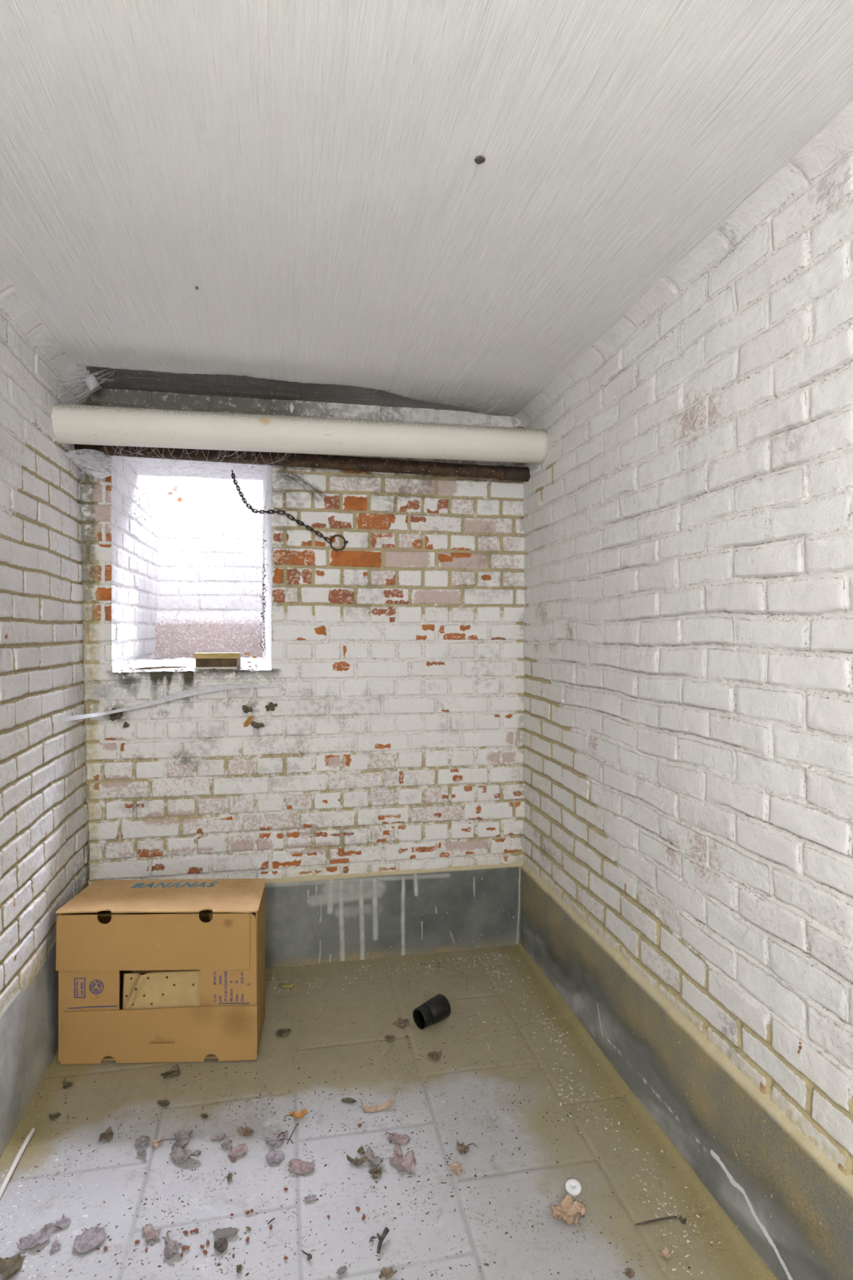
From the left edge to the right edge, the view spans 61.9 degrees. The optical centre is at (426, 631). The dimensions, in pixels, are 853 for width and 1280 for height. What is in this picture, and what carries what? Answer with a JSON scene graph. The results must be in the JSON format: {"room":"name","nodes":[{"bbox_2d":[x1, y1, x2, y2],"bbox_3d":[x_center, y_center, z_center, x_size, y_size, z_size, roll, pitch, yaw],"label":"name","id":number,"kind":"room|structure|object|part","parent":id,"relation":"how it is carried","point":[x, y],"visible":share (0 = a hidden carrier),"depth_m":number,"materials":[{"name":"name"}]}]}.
{"room":"basement storage room","nodes":[
{"label":"basement storage room","id":0,"kind":"room"},
{"bbox_2d":[0,269,157,1014],"bbox_3d":[-1.071,0.040,1.192,0.372,2.650,5.460,0,0,-11],"label":"wall","id":1,"kind":"structure","parent":0,"point":[45,849],"depth_m":2.16,"materials":[{"name":"brick"}]},
{"bbox_2d":[0,937,57,1157],"bbox_3d":[-0.854,1.144,0.639,0.044,0.382,4.090,0,0,-11],"label":"baseboard","id":2,"kind":"structure","parent":1,"relation":"attached to","point":[28,1023],"depth_m":1.98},
{"bbox_2d":[64,448,111,478],"bbox_3d":[-1.196,-0.609,2.521,0.097,0.097,0.246,0,0,-11],"label":"cobweb","id":3,"kind":"object","parent":1,"relation":"attached to","point":[77,458],"visible":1,"depth_m":2.56,"materials":[{"name":"fabric"}]},
{"bbox_2d":[50,403,549,463],"bbox_3d":[-0.400,-0.708,2.574,1.765,0.152,0.129,0,0,-13],"label":"drain pipe","id":4,"kind":"object","parent":1,"relation":"attached to","point":[72,424],"visible":1,"depth_m":2.51,"materials":[{"name":"beige plastic"}]},
{"bbox_2d":[100,445,290,468],"bbox_3d":[-0.864,-0.645,2.594,0.732,0.083,0.253,0,0,-11],"label":"cobweb","id":5,"kind":"object","parent":4,"relation":"hanging from","point":[117,446],"visible":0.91,"depth_m":2.56,"materials":[{"name":"fabric"}]},
{"bbox_2d":[155,475,262,659],"bbox_3d":[-1.070,-0.295,3.833,1.182,1.220,0.283,0,0,-11],"label":"window","id":6,"kind":"structure","parent":0,"point":[187,628],"depth_m":3.70,"materials":[{"name":"glass"}]},
{"bbox_2d":[80,388,524,884],"bbox_3d":[-0.496,-0.260,3.095,2.150,3.250,0.576,0,0,-11],"label":"wall","id":7,"kind":"structure","parent":0,"point":[393,740],"depth_m":2.85,"materials":[{"name":"brick"}]},
{"bbox_2d":[109,708,122,720],"bbox_3d":[-1.161,0.312,2.660,0.045,0.049,0.013,0,0,-13],"label":"dead leaf","id":8,"kind":"object","parent":7,"relation":"attached to","point":[118,715],"visible":0.84,"depth_m":2.66,"materials":[{"name":"brown plant"}]},
{"bbox_2d":[76,666,163,699],"bbox_3d":[-1.058,0.191,2.639,0.415,0.122,0.134,0,0,-11],"label":"cobweb","id":9,"kind":"object","parent":7,"relation":"attached to","point":[82,679],"visible":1,"depth_m":2.62,"materials":[{"name":"fabric"}]},
{"bbox_2d":[122,721,129,728],"bbox_3d":[-1.127,0.350,2.669,0.024,0.025,0.007,0,0,-11],"label":"dead leaf","id":10,"kind":"object","parent":7,"relation":"attached to","point":[126,724],"visible":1,"depth_m":2.67,"materials":[{"name":"plant"}]},
{"bbox_2d":[133,666,152,670],"bbox_3d":[-1.063,0.141,2.719,0.106,0.010,0.006,0,0,-28],"label":"wood splinter","id":11,"kind":"object","parent":7,"relation":"on","point":[144,667],"visible":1,"depth_m":2.71,"materials":[{"name":"wood"}]},
{"bbox_2d":[144,666,187,669],"bbox_3d":[-1.013,0.140,2.739,0.177,0.011,0.007,0,0,-21],"label":"wood splinter","id":12,"kind":"object","parent":7,"relation":"on","point":[161,667],"visible":1,"depth_m":2.74,"materials":[{"name":"wood"}]},
{"bbox_2d":[65,684,279,721],"bbox_3d":[-0.935,0.255,2.658,0.754,0.102,0.146,0,0,-31],"label":"cobweb","id":13,"kind":"object","parent":7,"relation":"attached to","point":[179,695],"visible":1,"depth_m":2.67,"materials":[{"name":"fabric"}]},
{"bbox_2d":[120,665,258,671],"bbox_3d":[-0.914,0.143,2.797,0.539,0.015,0.164,0,0,-11],"label":"dirt","id":14,"kind":"object","parent":7,"relation":"attached to","point":[130,668],"visible":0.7,"depth_m":2.75,"materials":[{"name":"brown soil"}]},
{"bbox_2d":[132,464,271,647],"bbox_3d":[-0.919,-0.287,2.904,0.634,0.812,0.244,0,0,-1],"label":"cobweb","id":15,"kind":"object","parent":7,"relation":"attached to","point":[225,464],"visible":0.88,"depth_m":2.85,"materials":[{"name":"fabric"}]},
{"bbox_2d":[194,652,240,669],"bbox_3d":[-0.818,0.117,2.786,0.172,0.064,0.050,0,0,-11],"label":"wooden block","id":16,"kind":"object","parent":7,"relation":"on","point":[225,660],"visible":0.99,"depth_m":2.77,"materials":[{"name":"brown wood"}]},
{"bbox_3d":[-0.819,0.096,2.786,0.171,0.022,0.050,0,0,-11],"label":"rail","id":17,"kind":"part","parent":16,"relation":"part of","materials":[{"name":"yellow wood"}]},
{"bbox_2d":[242,705,252,713],"bbox_3d":[-0.695,0.302,2.755,0.042,0.033,0.009,0,0,-7],"label":"dead leaf","id":18,"kind":"object","parent":7,"relation":"attached to","point":[246,709],"visible":1,"depth_m":2.75,"materials":[{"name":"brown plant"}]},
{"bbox_2d":[243,715,253,727],"bbox_3d":[-0.689,0.348,2.753,0.039,0.045,0.011,0,0,-18],"label":"dead leaf","id":19,"kind":"object","parent":7,"relation":"attached to","point":[250,718],"visible":1,"depth_m":2.75,"materials":[{"name":"orange plant"}]},
{"bbox_2d":[250,721,264,728],"bbox_3d":[-0.656,0.364,2.762,0.056,0.029,0.009,0,0,-5],"label":"dead leaf","id":20,"kind":"object","parent":7,"relation":"attached to","point":[255,725],"visible":1,"depth_m":2.76,"materials":[{"name":"plant"}]},
{"bbox_2d":[260,469,271,655],"bbox_3d":[-0.628,-0.271,2.789,0.047,0.733,0.006,0,0,-11],"label":"cobweb","id":21,"kind":"object","parent":7,"relation":"attached to","point":[269,474],"visible":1,"depth_m":2.79,"materials":[{"name":"fabric"}]},
{"bbox_2d":[264,702,277,711],"bbox_3d":[-0.605,0.293,2.771,0.049,0.036,0.010,0,0,-17],"label":"dead leaf","id":22,"kind":"object","parent":7,"relation":"attached to","point":[271,707],"visible":1,"depth_m":2.77,"materials":[{"name":"plant"}]},
{"bbox_2d":[231,469,348,551],"bbox_3d":[-0.580,-0.498,2.842,0.534,0.359,0.153,0,0,15],"label":"chain","id":23,"kind":"object","parent":7,"relation":"hanging from","point":[233,474],"visible":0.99,"depth_m":2.81,"materials":[{"name":"metal"}]},
{"bbox_2d":[276,467,326,501],"bbox_3d":[-0.488,-0.573,2.789,0.199,0.127,0.006,0,0,-18],"label":"cobweb","id":24,"kind":"object","parent":7,"relation":"attached to","point":[301,479],"visible":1,"depth_m":2.79},
{"bbox_2d":[73,444,530,481],"bbox_3d":[-0.435,-0.660,2.764,1.761,0.084,0.060,0,0,-11],"label":"pipe","id":25,"kind":"object","parent":7,"relation":"attached to","point":[501,473],"visible":0.8,"depth_m":2.75,"materials":[{"name":"black metal"}]},
{"bbox_2d":[265,862,522,968],"bbox_3d":[-0.443,1.147,2.815,1.725,0.377,0.027,0,0,-11],"label":"baseboard","id":26,"kind":"structure","parent":7,"relation":"attached to","point":[313,919],"depth_m":2.86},
{"bbox_2d":[0,942,777,1279],"bbox_3d":[-0.040,1.406,0.706,2.200,0.218,4.500,0,0,-11],"label":"floor","id":27,"kind":"structure","parent":0,"point":[140,1086],"depth_m":1.80,"materials":[{"name":"tile"}]},
{"bbox_2d":[0,1253,25,1279],"bbox_3d":[-0.852,1.302,1.460,0.051,0.022,0.067,0,0,-40],"label":"dead leaf","id":28,"kind":"object","parent":27,"relation":"on","point":[8,1267],"visible":1,"depth_m":1.46,"materials":[{"name":"brown plant"}]},
{"bbox_2d":[0,1127,35,1198],"bbox_3d":[-0.996,1.308,1.675,0.014,0.013,0.396,0,0,-11],"label":"rod","id":29,"kind":"object","parent":27,"relation":"on","point":[27,1140],"visible":1,"depth_m":1.75,"materials":[{"name":"white plastic"}]},
{"bbox_2d":[16,1222,53,1249],"bbox_3d":[-0.839,1.302,1.525,0.071,0.021,0.042,0,0,-35],"label":"dead leaf","id":30,"kind":"object","parent":27,"relation":"on","point":[29,1242],"visible":1,"depth_m":1.53,"materials":[{"name":"plant"}]},
{"bbox_2d":[48,1111,60,1119],"bbox_3d":[-1.004,1.308,1.917,0.030,0.010,0.027,0,0,-10],"label":"dead leaf","id":31,"kind":"object","parent":27,"relation":"on","point":[55,1115],"visible":1,"depth_m":1.92,"materials":[{"name":"brown plant"}]},
{"bbox_2d":[49,1240,62,1253],"bbox_3d":[-0.792,1.310,1.512,0.023,0.007,0.023,0,0,30],"label":"dead leaf","id":32,"kind":"object","parent":27,"relation":"on","point":[55,1246],"visible":1,"depth_m":1.51,"materials":[{"name":"grey plant"}]},
{"bbox_2d":[53,1213,71,1228],"bbox_3d":[-0.808,1.307,1.571,0.032,0.012,0.034,0,0,38],"label":"dead leaf","id":33,"kind":"object","parent":27,"relation":"on","point":[63,1222],"visible":1,"depth_m":1.57,"materials":[{"name":"grey plant"}]},
{"bbox_2d":[62,1078,72,1088],"bbox_3d":[-1.036,1.305,2.052,0.028,0.017,0.036,0,0,-32],"label":"dead leaf","id":34,"kind":"object","parent":27,"relation":"on","point":[65,1084],"visible":1,"depth_m":2.05,"materials":[{"name":"plant"}]},
{"bbox_2d":[72,1226,106,1253],"bbox_3d":[-0.725,1.308,1.530,0.066,0.010,0.058,0,0,-45],"label":"dead leaf","id":35,"kind":"object","parent":27,"relation":"on","point":[90,1238],"visible":1,"depth_m":1.53,"materials":[{"name":"plant"}]},
{"bbox_2d":[98,1126,113,1142],"bbox_3d":[-0.831,1.305,1.843,0.036,0.016,0.045,0,0,-25],"label":"dead leaf","id":36,"kind":"object","parent":27,"relation":"on","point":[108,1134],"visible":1,"depth_m":1.84,"materials":[{"name":"plant"}]},
{"bbox_2d":[136,1150,146,1157],"bbox_3d":[-0.713,1.308,1.781,0.035,0.010,0.019,0,0,30],"label":"dead leaf","id":37,"kind":"object","parent":27,"relation":"on","point":[142,1153],"visible":1,"depth_m":1.78,"materials":[{"name":"grey plant"}]},
{"bbox_2d":[133,1134,150,1146],"bbox_3d":[-0.728,1.307,1.822,0.039,0.012,0.039,0,0,-20],"label":"dead leaf","id":38,"kind":"object","parent":27,"relation":"on","point":[143,1140],"visible":1,"depth_m":1.82,"materials":[{"name":"grey plant"}]},
{"bbox_2d":[142,1223,161,1241],"bbox_3d":[-0.601,1.304,1.545,0.053,0.018,0.031,0,0,35],"label":"dead leaf","id":39,"kind":"object","parent":27,"relation":"on","point":[148,1229],"visible":1,"depth_m":1.54,"materials":[{"name":"plant"}]},
{"bbox_2d":[151,1138,162,1146],"bbox_3d":[-0.690,1.308,1.819,0.029,0.009,0.028,0,0,-10],"label":"dead leaf","id":40,"kind":"object","parent":27,"relation":"on","point":[154,1143],"visible":1,"depth_m":1.82,"materials":[{"name":"beige plant"}]},
{"bbox_2d":[55,878,266,1064],"bbox_3d":[-0.824,1.079,2.299,0.607,0.464,0.283,0,0,-2],"label":"box","id":41,"kind":"object","parent":27,"relation":"on","point":[176,975],"visible":1,"depth_m":2.16,"materials":[{"name":"cardboard"}]},
{"bbox_3d":[-1.054,1.084,2.161,0.032,0.060,0.001,0,0,-2],"label":"stamp frame","id":42,"kind":"part","parent":41,"relation":"part of","materials":[{"name":"blue"}]},
{"bbox_3d":[-0.824,0.853,2.301,0.607,0.012,0.279,0,0,-2],"label":"lid panel","id":43,"kind":"part","parent":41,"relation":"part of","materials":[{"name":"cardboard"}]},
{"bbox_2d":[156,1099,169,1106],"bbox_3d":[-0.729,1.307,1.970,0.042,0.014,0.017,0,0,20],"label":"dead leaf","id":44,"kind":"object","parent":27,"relation":"on","point":[163,1103],"visible":1,"depth_m":1.97,"materials":[{"name":"brown plant"}]},
{"bbox_2d":[160,1064,180,1078],"bbox_3d":[-0.756,1.304,2.100,0.055,0.018,0.046,0,0,-15],"label":"dead leaf","id":45,"kind":"object","parent":27,"relation":"on","point":[174,1071],"visible":1,"depth_m":2.10,"materials":[{"name":"brown plant"}]},
{"bbox_2d":[164,1231,182,1258],"bbox_3d":[-0.540,1.298,1.505,0.037,0.030,0.051,0,0,-40],"label":"dead leaf","id":46,"kind":"object","parent":27,"relation":"on","point":[171,1247],"visible":1,"depth_m":1.51,"materials":[{"name":"grey plant"}]},
{"bbox_2d":[157,1129,192,1146],"bbox_3d":[-0.644,1.302,1.832,0.076,0.023,0.053,0,0,19],"label":"dead leaf","id":47,"kind":"object","parent":27,"relation":"on","point":[183,1139],"visible":1,"depth_m":1.83,"materials":[{"name":"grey plant"}]},
{"bbox_3d":[-0.662,1.304,1.821,0.052,0.009,0.005,0,0,-6],"label":"stem","id":48,"kind":"part","parent":47,"relation":"part of","materials":[{"name":"brown plant"}]},
{"bbox_2d":[168,1143,201,1164],"bbox_3d":[-0.603,1.298,1.768,0.086,0.029,0.041,0,0,10],"label":"dead leaf","id":49,"kind":"object","parent":27,"relation":"on","point":[178,1153],"visible":1,"depth_m":1.77,"materials":[{"name":"grey plant"}]},
{"bbox_2d":[200,1113,208,1118],"bbox_3d":[-0.599,1.309,1.919,0.025,0.009,0.012,0,0,30],"label":"lump","id":50,"kind":"object","parent":27,"relation":"on","point":[203,1115],"visible":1,"depth_m":1.92,"materials":[{"name":"green plant"}]},
{"bbox_2d":[209,1133,226,1140],"bbox_3d":[-0.540,1.309,1.839,0.042,0.009,0.020,0,0,-10],"label":"dead leaf","id":51,"kind":"object","parent":27,"relation":"on","point":[213,1137],"visible":1,"depth_m":1.84,"materials":[{"name":"grey plant"}]},
{"bbox_2d":[213,1237,228,1252],"bbox_3d":[-0.439,1.308,1.515,0.029,0.010,0.037,0,0,-35],"label":"bark piece","id":52,"kind":"object","parent":27,"relation":"on","point":[221,1245],"visible":1,"depth_m":1.51,"materials":[{"name":"plant"}]},
{"bbox_2d":[212,1226,239,1238],"bbox_3d":[-0.438,1.309,1.547,0.061,0.009,0.027,0,0,-4],"label":"bark piece","id":53,"kind":"object","parent":27,"relation":"on","point":[228,1232],"visible":1,"depth_m":1.54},
{"bbox_2d":[220,1137,232,1149],"bbox_3d":[-0.510,1.306,1.813,0.028,0.014,0.036,0,0,-30],"label":"dead leaf","id":54,"kind":"object","parent":27,"relation":"on","point":[227,1144],"visible":1,"depth_m":1.82,"materials":[{"name":"plant"}]},
{"bbox_2d":[226,1173,232,1182],"bbox_3d":[-0.472,1.308,1.703,0.012,0.010,0.024,0,0,0],"label":"lump","id":55,"kind":"object","parent":27,"relation":"on","point":[229,1175],"visible":1,"depth_m":1.70,"materials":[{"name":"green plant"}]},
{"bbox_2d":[227,1143,247,1158],"bbox_3d":[-0.476,1.309,1.789,0.048,0.009,0.041,0,0,-35],"label":"dead leaf","id":56,"kind":"object","parent":27,"relation":"on","point":[241,1148],"visible":1,"depth_m":1.79,"materials":[{"name":"plant"}]},
{"bbox_2d":[235,1264,242,1272],"bbox_3d":[-0.385,1.308,1.460,0.013,0.010,0.018,0,0,0],"label":"lump","id":57,"kind":"object","parent":27,"relation":"on","point":[239,1268],"visible":1,"depth_m":1.46,"materials":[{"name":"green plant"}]},
{"bbox_2d":[236,1126,253,1136],"bbox_3d":[-0.472,1.305,1.861,0.049,0.016,0.026,0,0,20],"label":"dead leaf","id":58,"kind":"object","parent":27,"relation":"on","point":[246,1131],"visible":1,"depth_m":1.86,"materials":[{"name":"brown plant"}]},
{"bbox_2d":[265,1149,284,1162],"bbox_3d":[-0.378,1.309,1.771,0.048,0.009,0.040,0,0,20],"label":"dead leaf","id":59,"kind":"object","parent":27,"relation":"on","point":[273,1156],"visible":1,"depth_m":1.77,"materials":[{"name":"plant"}]},
{"bbox_2d":[263,1132,293,1146],"bbox_3d":[-0.383,1.306,1.822,0.074,0.014,0.050,0,0,42],"label":"dead leaf","id":60,"kind":"object","parent":27,"relation":"on","point":[274,1140],"visible":1,"depth_m":1.83,"materials":[{"name":"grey plant"}]},
{"bbox_2d":[277,1130,288,1137],"bbox_3d":[-0.372,1.306,1.849,0.018,0.014,0.036,0,0,30],"label":"dead leaf","id":61,"kind":"object","parent":27,"relation":"on","point":[286,1133],"visible":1,"depth_m":1.85,"materials":[{"name":"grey plant"}]},
{"bbox_2d":[275,1028,291,1036],"bbox_3d":[-0.467,1.305,2.317,0.050,0.015,0.047,0,0,-10],"label":"dead leaf","id":62,"kind":"object","parent":27,"relation":"on","point":[282,1033],"visible":1,"depth_m":2.31,"materials":[{"name":"plant"}]},
{"bbox_2d":[277,983,294,988],"bbox_3d":[-0.517,1.306,2.623,0.062,0.014,0.026,0,0,-5],"label":"dead leaf","id":63,"kind":"object","parent":27,"relation":"on","point":[286,986],"visible":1,"depth_m":2.62,"materials":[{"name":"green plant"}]},
{"bbox_2d":[286,1123,298,1144],"bbox_3d":[-0.350,1.310,1.856,0.006,0.005,0.073,0,0,15],"label":"twig","id":64,"kind":"object","parent":27,"relation":"on","point":[297,1123],"visible":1,"depth_m":1.86,"materials":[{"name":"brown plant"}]},
{"bbox_2d":[284,1108,307,1118],"bbox_3d":[-0.352,1.302,1.916,0.062,0.022,0.022,0,0,-15],"label":"dead leaf","id":65,"kind":"object","parent":27,"relation":"on","point":[296,1115],"visible":1,"depth_m":1.92,"materials":[{"name":"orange plant"}]},
{"bbox_2d":[287,1158,315,1173],"bbox_3d":[-0.305,1.307,1.739,0.068,0.013,0.042,0,0,5],"label":"dead leaf","id":66,"kind":"object","parent":27,"relation":"on","point":[300,1166],"visible":1,"depth_m":1.74,"materials":[{"name":"pink plant"}]},
{"bbox_2d":[301,1249,311,1260],"bbox_3d":[-0.251,1.308,1.496,0.010,0.011,0.035,0,0,-35],"label":"bud","id":67,"kind":"object","parent":27,"relation":"on","point":[308,1255],"visible":1,"depth_m":1.48,"materials":[{"name":"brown plant"}]},
{"bbox_2d":[303,1194,316,1200],"bbox_3d":[-0.269,1.311,1.645,0.030,0.006,0.017,0,0,-15],"label":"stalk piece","id":68,"kind":"object","parent":27,"relation":"on","point":[310,1197],"visible":1,"depth_m":1.64,"materials":[{"name":"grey plant"}]},
{"bbox_2d":[335,1265,346,1275],"bbox_3d":[-0.175,1.311,1.458,0.027,0.005,0.016,0,0,-40],"label":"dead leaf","id":69,"kind":"object","parent":27,"relation":"on","point":[341,1270],"visible":1,"depth_m":1.46,"materials":[{"name":"grey plant"}]},
{"bbox_2d":[341,1097,356,1102],"bbox_3d":[-0.216,1.310,1.986,0.047,0.007,0.019,0,0,10],"label":"lump","id":70,"kind":"object","parent":27,"relation":"on","point":[344,1100],"visible":1,"depth_m":1.98,"materials":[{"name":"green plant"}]},
{"bbox_2d":[0,951,704,1279],"bbox_3d":[-0.257,1.313,1.982,1.666,0.006,1.690,0,0,-11],"label":"crumbs","id":71,"kind":"object","parent":27,"relation":"on","point":[325,1165],"visible":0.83,"depth_m":1.75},
{"bbox_2d":[346,1155,368,1164],"bbox_3d":[-0.172,1.305,1.756,0.056,0.016,0.023,0,0,10],"label":"dead leaf","id":72,"kind":"object","parent":27,"relation":"on","point":[357,1162],"visible":1,"depth_m":1.76,"materials":[{"name":"plant"}]},
{"bbox_2d":[357,1145,364,1155],"bbox_3d":[-0.166,1.308,1.793,0.018,0.010,0.029,0,0,-20],"label":"dead leaf","id":73,"kind":"object","parent":27,"relation":"on","point":[361,1150],"visible":1,"depth_m":1.79,"materials":[{"name":"brown plant"}]},
{"bbox_2d":[0,953,723,1279],"bbox_3d":[-0.258,1.313,1.980,1.666,0.005,1.700,0,0,-11],"label":"flakes","id":74,"kind":"object","parent":27,"relation":"on","point":[619,1122],"visible":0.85,"depth_m":1.82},
{"bbox_2d":[364,1146,383,1167],"bbox_3d":[-0.131,1.300,1.755,0.041,0.026,0.063,0,0,-30],"label":"dead leaf","id":75,"kind":"object","parent":27,"relation":"on","point":[371,1159],"visible":1,"depth_m":1.76,"materials":[{"name":"plant"}]},
{"bbox_2d":[368,1166,382,1178],"bbox_3d":[-0.124,1.306,1.717,0.032,0.013,0.029,0,0,0],"label":"dead leaf","id":76,"kind":"object","parent":27,"relation":"on","point":[375,1172],"visible":1,"depth_m":1.72,"materials":[{"name":"brown plant"}]},
{"bbox_2d":[6,953,747,1279],"bbox_3d":[-0.257,1.314,1.981,1.662,0.004,1.688,0,0,-11],"label":"grains","id":77,"kind":"object","parent":27,"relation":"on","point":[512,953],"visible":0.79,"depth_m":2.04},
{"bbox_2d":[360,1096,394,1112],"bbox_3d":[-0.134,1.306,1.966,0.090,0.017,0.039,0,0,-11],"label":"wood strip","id":78,"kind":"object","parent":27,"relation":"on","point":[376,1108],"visible":1,"depth_m":1.95,"materials":[{"name":"beige wood"}]},
{"bbox_2d":[376,1226,389,1253],"bbox_3d":[-0.100,1.303,1.525,0.022,0.018,0.054,0,0,22],"label":"twig","id":79,"kind":"object","parent":27,"relation":"on","point":[386,1230],"visible":1,"depth_m":1.53,"materials":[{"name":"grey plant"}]},
{"bbox_2d":[378,1266,396,1279],"bbox_3d":[-0.079,1.306,1.450,0.037,0.013,0.025,0,0,-5],"label":"dead leaf","id":80,"kind":"object","parent":27,"relation":"on","point":[387,1273],"visible":1,"depth_m":1.45,"materials":[{"name":"brown plant"}]},
{"bbox_2d":[385,1035,395,1041],"bbox_3d":[-0.114,1.306,2.285,0.033,0.014,0.035,0,0,-34],"label":"dead leaf","id":81,"kind":"object","parent":27,"relation":"on","point":[390,1037],"visible":1,"depth_m":2.29,"materials":[{"name":"plant"}]},
{"bbox_2d":[385,1132,409,1144],"bbox_3d":[-0.075,1.306,1.838,0.066,0.014,0.037,0,0,12],"label":"dead leaf","id":82,"kind":"object","parent":27,"relation":"on","point":[394,1137],"visible":1,"depth_m":1.84,"materials":[{"name":"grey plant"}]},
{"bbox_2d":[393,1017,409,1028],"bbox_3d":[-0.081,1.309,2.378,0.053,0.007,0.055,0,0,29],"label":"dead leaf","id":83,"kind":"object","parent":27,"relation":"on","point":[402,1023],"visible":1,"depth_m":2.38,"materials":[{"name":"brown plant"}]},
{"bbox_2d":[388,1144,415,1171],"bbox_3d":[-0.058,1.301,1.753,0.076,0.024,0.064,0,0,23],"label":"dead leaf","id":84,"kind":"object","parent":27,"relation":"on","point":[406,1162],"visible":1,"depth_m":1.76,"materials":[{"name":"pink plant"}]},
{"bbox_2d":[413,994,450,1029],"bbox_3d":[0.016,1.275,2.387,0.114,0.077,0.077,0,0,-42],"label":"plastic sleeve","id":85,"kind":"object","parent":27,"relation":"on","point":[437,1008],"visible":1,"depth_m":2.37,"materials":[{"name":"black plastic"}]},
{"bbox_2d":[427,1050,442,1060],"bbox_3d":[0.025,1.306,2.195,0.044,0.013,0.050,0,0,25],"label":"dead leaf","id":86,"kind":"object","parent":27,"relation":"on","point":[434,1055],"visible":1,"depth_m":2.20,"materials":[{"name":"plant"}]},
{"bbox_2d":[449,1160,462,1175],"bbox_3d":[0.073,1.304,1.732,0.030,0.017,0.044,0,0,-10],"label":"dead leaf","id":87,"kind":"object","parent":27,"relation":"on","point":[456,1166],"visible":1,"depth_m":1.73,"materials":[{"name":"beige plant"}]},
{"bbox_2d":[456,1139,475,1154],"bbox_3d":[0.102,1.303,1.800,0.049,0.019,0.039,0,0,-20],"label":"dead leaf","id":88,"kind":"object","parent":27,"relation":"on","point":[462,1148],"visible":1,"depth_m":1.80,"materials":[{"name":"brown plant"}]},
{"bbox_2d":[548,1193,586,1224],"bbox_3d":[0.312,1.293,1.590,0.073,0.039,0.085,0,0,31],"label":"dead leaf","id":89,"kind":"object","parent":27,"relation":"on","point":[567,1211],"visible":1,"depth_m":1.60,"materials":[{"name":"beige plant"}]},
{"bbox_2d":[565,1178,581,1195],"bbox_3d":[0.345,1.307,1.672,0.037,0.016,0.037,0,0,22],"label":"cap","id":90,"kind":"object","parent":27,"relation":"on","point":[573,1187],"visible":0.99,"depth_m":1.67,"materials":[{"name":"white plastic"}]},
{"bbox_2d":[625,1268,635,1278],"bbox_3d":[0.415,1.311,1.453,0.019,0.004,0.021,0,0,30],"label":"dead leaf","id":91,"kind":"object","parent":27,"relation":"on","point":[629,1273],"visible":1,"depth_m":1.45,"materials":[{"name":"brown plant"}]},
{"bbox_2d":[635,1216,677,1225],"bbox_3d":[0.511,1.311,1.582,0.099,0.007,0.006,0,0,-11],"label":"twig","id":92,"kind":"object","parent":27,"relation":"on","point":[671,1217],"visible":1,"depth_m":1.58,"materials":[{"name":"wood"}]},
{"bbox_2d":[657,1248,671,1259],"bbox_3d":[0.500,1.307,1.494,0.029,0.012,0.020,0,0,-20],"label":"dead leaf","id":93,"kind":"object","parent":27,"relation":"on","point":[664,1253],"visible":1,"depth_m":1.50,"materials":[{"name":"beige plant"}]},
{"bbox_2d":[679,1215,686,1223],"bbox_3d":[0.571,1.307,1.579,0.017,0.012,0.022,0,0,0],"label":"dead leaf","id":94,"kind":"object","parent":27,"relation":"on","point":[682,1220],"visible":1,"depth_m":1.58,"materials":[{"name":"plant"}]},
{"bbox_2d":[0,0,852,416],"bbox_3d":[-0.040,-1.015,0.706,2.200,0.240,4.500,0,0,-11],"label":"ceiling","id":95,"kind":"structure","parent":0,"point":[309,167],"depth_m":1.39,"materials":[{"name":"paint"}]},
{"bbox_2d":[53,369,115,404],"bbox_3d":[-1.160,-0.848,2.458,0.174,0.172,0.240,0,0,-11],"label":"cobweb","id":96,"kind":"object","parent":95,"relation":"attached to","point":[85,375],"visible":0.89,"depth_m":2.45,"materials":[{"name":"fabric"}]},
{"bbox_2d":[84,373,97,390],"bbox_3d":[-1.187,-0.881,2.516,0.037,0.059,0.036,0,0,-11],"label":"cocoon","id":97,"kind":"object","parent":95,"relation":"hanging from","point":[93,384],"visible":0.88,"depth_m":2.51,"materials":[{"name":"fabric"}]},
{"bbox_2d":[288,401,293,413],"bbox_3d":[-0.527,-0.873,2.776,0.019,0.045,0.020,0,0,-37],"label":"cocoon","id":98,"kind":"object","parent":95,"relation":"hanging from","point":[291,406],"visible":1,"depth_m":2.77,"materials":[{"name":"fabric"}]},
{"bbox_2d":[474,155,484,164],"bbox_3d":[0.101,-0.894,1.349,0.020,0.008,0.019,0,0,37],"label":"clump","id":99,"kind":"object","parent":95,"relation":"attached to","point":[479,159],"visible":1,"depth_m":1.34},
{"bbox_2d":[514,101,852,1175],"bbox_3d":[0.869,0.040,1.042,0.365,2.650,4.400,0,0,-11],"label":"wall","id":100,"kind":"structure","parent":0,"point":[687,767],"depth_m":1.65,"materials":[{"name":"brick"}]},
{"bbox_2d":[520,862,852,1279],"bbox_3d":[0.808,1.144,0.974,0.031,0.382,4.090,0,0,-11],"label":"baseboard","id":101,"kind":"structure","parent":100,"relation":"attached to","point":[792,1204],"depth_m":1.66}
]}

